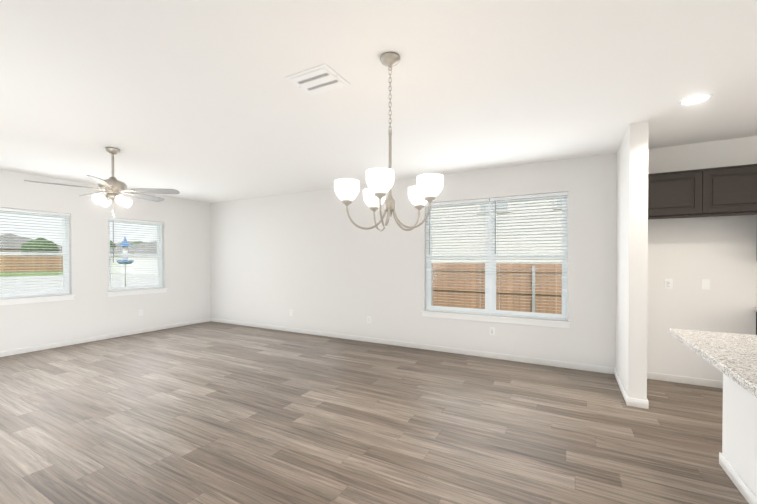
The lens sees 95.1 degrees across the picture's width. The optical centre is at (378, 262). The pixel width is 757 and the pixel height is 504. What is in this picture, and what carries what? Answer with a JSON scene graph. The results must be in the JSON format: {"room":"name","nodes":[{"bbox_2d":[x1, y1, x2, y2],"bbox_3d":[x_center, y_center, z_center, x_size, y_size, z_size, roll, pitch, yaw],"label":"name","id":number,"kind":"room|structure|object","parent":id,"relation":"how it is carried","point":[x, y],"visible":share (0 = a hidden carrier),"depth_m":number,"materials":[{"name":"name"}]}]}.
{"room":"empty living-dining room","nodes":[
{"label":"empty living-dining room","id":0,"kind":"room"},
{"bbox_2d":[0,169,210,351],"bbox_3d":[-6.269,0.016,3.856,0.160,2.740,9.600,0,1,29],"label":"wall","id":1,"kind":"structure","parent":0,"point":[91,309],"depth_m":6.12,"materials":[{"name":"white paint"}]},
{"bbox_2d":[0,207,69,298],"bbox_3d":[-5.421,-0.142,5.380,0.142,1.350,0.980,0,1,29],"label":"window","id":2,"kind":"structure","parent":1,"relation":"in","point":[65,233],"depth_m":5.46,"materials":[{"name":"white plastic"}]},
{"bbox_2d":[0,294,75,304],"bbox_3d":[-5.381,0.574,5.364,0.112,0.089,1.070,0,1,29],"label":"sill","id":3,"kind":"structure","parent":1,"relation":"attached to","point":[22,300],"depth_m":5.39,"materials":[{"name":"white wood"}]},
{"bbox_2d":[0,318,210,356],"bbox_3d":[-6.193,1.345,3.826,0.013,0.082,9.600,0,1,29],"label":"baseboard","id":4,"kind":"structure","parent":1,"relation":"attached to","point":[56,344],"depth_m":6.04,"materials":[{"name":"white wood"}]},
{"bbox_2d":[108,217,163,290],"bbox_3d":[-4.694,-0.153,6.709,0.142,1.350,0.990,0,1,29],"label":"window","id":5,"kind":"structure","parent":1,"relation":"in","point":[159,240],"depth_m":6.67,"materials":[{"name":"white plastic"}]},
{"bbox_2d":[106,288,167,296],"bbox_3d":[-4.654,0.562,6.693,0.112,0.089,1.080,0,1,29],"label":"sill","id":6,"kind":"structure","parent":1,"relation":"attached to","point":[133,292],"depth_m":6.62,"materials":[{"name":"white wood"}]},
{"bbox_2d":[0,321,748,503],"bbox_3d":[-1.112,1.470,1.044,11.920,0.120,9.920,0,1,29],"label":"floor","id":7,"kind":"structure","parent":0,"point":[210,412],"depth_m":2.93,"materials":[{"name":"brown wood"}]},
{"bbox_2d":[719,373,756,503],"bbox_3d":[2.497,0.967,1.914,0.670,0.872,0.719,0,1,29],"label":"base cabinet","id":8,"kind":"object","parent":7,"relation":"on","point":[738,457],"depth_m":2.14,"materials":[{"name":"white"}]},
{"bbox_2d":[669,329,756,396],"bbox_3d":[1.300,0.524,-0.006,0.980,0.042,5.290,0,1,29],"label":"countertop","id":9,"kind":"structure","parent":8,"relation":"on","point":[734,355],"depth_m":1.93,"materials":[{"name":"beige stone"}]},
{"bbox_2d":[754,307,756,334],"bbox_3d":[4.988,0.938,2.808,2.580,0.915,0.632,0,1,29],"label":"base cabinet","id":10,"kind":"object","parent":7,"relation":"on","point":[755,308],"visible":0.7,"depth_m":3.68,"materials":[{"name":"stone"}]},
{"bbox_2d":[0,0,756,202],"bbox_3d":[-1.112,-1.390,1.020,11.920,0.120,9.920,0,1,29],"label":"ceiling","id":11,"kind":"structure","parent":0,"point":[202,100],"depth_m":2.64,"materials":[{"name":"white paint"}]},
{"bbox_2d":[24,147,179,216],"bbox_3d":[-3.213,-0.950,4.147,1.352,0.813,1.414,0,1,29],"label":"ceiling fan","id":12,"kind":"object","parent":11,"relation":"hanging from","point":[113,188],"visible":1,"depth_m":4.10,"materials":[{"name":"silver metal"}]},
{"bbox_2d":[284,64,349,94],"bbox_3d":[-0.446,-1.334,2.548,0.370,0.016,0.310,0,1,29],"label":"ceiling vent","id":13,"kind":"object","parent":11,"relation":"in","point":[322,78],"visible":1,"depth_m":2.52,"materials":[{"name":"white metal"}]},
{"bbox_2d":[334,52,442,231],"bbox_3d":[0.094,-0.779,2.252,0.680,1.123,0.697,0,1,29],"label":"chandelier","id":14,"kind":"object","parent":11,"relation":"hanging from","point":[421,194],"visible":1,"depth_m":2.20,"materials":[{"name":"silver metal"}]},
{"bbox_2d":[678,93,712,105],"bbox_3d":[2.599,-1.340,2.841,0.214,0.010,0.214,0,1,29],"label":"recessed light","id":15,"kind":"object","parent":11,"relation":"in","point":[695,99],"visible":1,"depth_m":2.84,"materials":[{"name":"white"}]},
{"bbox_2d":[210,136,756,380],"bbox_3d":[1.162,0.003,5.350,11.760,2.740,0.160,0,1,29],"label":"wall","id":16,"kind":"structure","parent":0,"point":[317,260],"depth_m":4.97,"materials":[{"name":"white paint"}]},
{"bbox_2d":[211,318,722,388],"bbox_3d":[0.070,1.328,5.861,9.017,0.082,0.013,0,1,29],"label":"baseboard","id":17,"kind":"structure","parent":16,"relation":"attached to","point":[660,376],"depth_m":5.00,"materials":[{"name":"white wood"}]},
{"bbox_2d":[490,327,494,334],"bbox_3d":[1.641,0.986,5.000,0.072,0.116,0.008,0,1,29],"label":"electrical outlet","id":18,"kind":"object","parent":16,"relation":"attached to","point":[492,330],"visible":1,"depth_m":5.00,"materials":[{"name":"white plastic"}]},
{"bbox_2d":[425,192,567,320],"bbox_3d":[1.639,-0.089,5.076,2.000,1.710,0.142,0,1,29],"label":"window","id":19,"kind":"structure","parent":16,"relation":"in","point":[491,247],"depth_m":5.02,"materials":[{"name":"white plastic"}]},
{"bbox_2d":[421,310,571,327],"bbox_3d":[1.618,0.806,5.043,2.090,0.089,0.112,0,1,29],"label":"sill","id":20,"kind":"structure","parent":16,"relation":"attached to","point":[514,320],"depth_m":4.93,"materials":[{"name":"white wood"}]},
{"bbox_2d":[665,279,672,288],"bbox_3d":[3.385,0.245,4.038,0.072,0.116,0.008,0,1,29],"label":"outlet","id":21,"kind":"object","parent":16,"relation":"attached to","point":[668,283],"visible":1,"depth_m":4.04,"materials":[{"name":"white plastic"}]},
{"bbox_2d":[648,164,756,219],"bbox_3d":[3.471,-0.735,3.779,1.061,0.503,0.361,0,1,29],"label":"upper cabinet","id":22,"kind":"object","parent":16,"relation":"attached to","point":[721,191],"visible":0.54,"depth_m":3.62,"materials":[{"name":"brown wood"}]},
{"bbox_2d":[701,279,709,289],"bbox_3d":[3.670,0.241,3.883,0.072,0.116,0.008,0,1,29],"label":"outlet","id":23,"kind":"object","parent":16,"relation":"attached to","point":[705,284],"visible":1,"depth_m":3.88,"materials":[{"name":"white plastic"}]},
{"bbox_2d":[756,261,756,306],"bbox_3d":[5.147,0.233,3.072,2.560,0.490,0.010,0,1,29],"label":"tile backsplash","id":24,"kind":"structure","parent":16,"relation":"attached to","point":[756,283],"depth_m":3.68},
{"bbox_2d":[615,121,648,399],"bbox_3d":[2.751,0.017,3.790,0.145,2.740,1.050,0,1,29],"label":"wall","id":25,"kind":"structure","parent":0,"point":[631,257],"depth_m":3.35,"materials":[{"name":"white paint"}]},
{"bbox_2d":[614,368,648,408],"bbox_3d":[2.748,1.346,3.796,0.171,0.082,1.063,0,1,29],"label":"baseboard","id":26,"kind":"structure","parent":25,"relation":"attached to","point":[635,402],"depth_m":3.36,"materials":[{"name":"white wood"}]},
{"label":"outside","id":27,"kind":"structure","parent":0,"visible":0},
{"bbox_2d":[0,271,157,293],"bbox_3d":[-38.976,1.578,27.257,200.000,0.220,160.000,0,1,29],"label":"ground","id":28,"kind":"structure","parent":27,"point":[31,277],"depth_m":27.33,"materials":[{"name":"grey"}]},
{"bbox_2d":[0,255,62,271],"bbox_3d":[-63.088,0.297,29.050,0.030,2.350,160.000,0,1,29],"label":"fence","id":29,"kind":"object","parent":28,"relation":"on","point":[23,266],"depth_m":50.85,"materials":[{"name":"brown wood"}]},
{"bbox_2d":[0,234,157,273],"bbox_3d":[-65.560,-1.521,22.408,47.000,6.100,123.200,0,1,29],"label":"houses","id":30,"kind":"structure","parent":28,"relation":"on","point":[145,264],"depth_m":43.31,"materials":[{"name":"brick"}]},
{"bbox_2d":[20,238,142,255],"bbox_3d":[-67.876,-1.381,27.579,4.475,5.732,116.507,0,1,29],"label":"trees","id":31,"kind":"object","parent":28,"relation":"on","point":[45,246],"depth_m":53.47,"materials":[{"name":"green plant"}]},
{"bbox_2d":[116,237,133,286],"bbox_3d":[-6.697,0.476,9.157,0.380,2.330,0.380,0,1,29],"label":"bird feeder","id":32,"kind":"object","parent":28,"relation":"on","point":[125,246],"depth_m":9.10,"materials":[{"name":"blue metal"}]},
{"bbox_2d":[431,263,561,313],"bbox_3d":[7.770,0.853,5.389,25.000,1.640,0.085,0,1,29],"label":"fence","id":33,"kind":"object","parent":28,"relation":"on","point":[550,306],"depth_m":8.07,"materials":[{"name":"brown wood"}]},
{"bbox_2d":[431,199,561,263],"bbox_3d":[7.140,-3.055,14.615,20.200,9.300,10.800,0,1,29],"label":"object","id":34,"kind":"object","parent":28,"relation":"on","point":[523,247],"depth_m":10.79,"materials":[{"name":"white plastic"}]}
]}

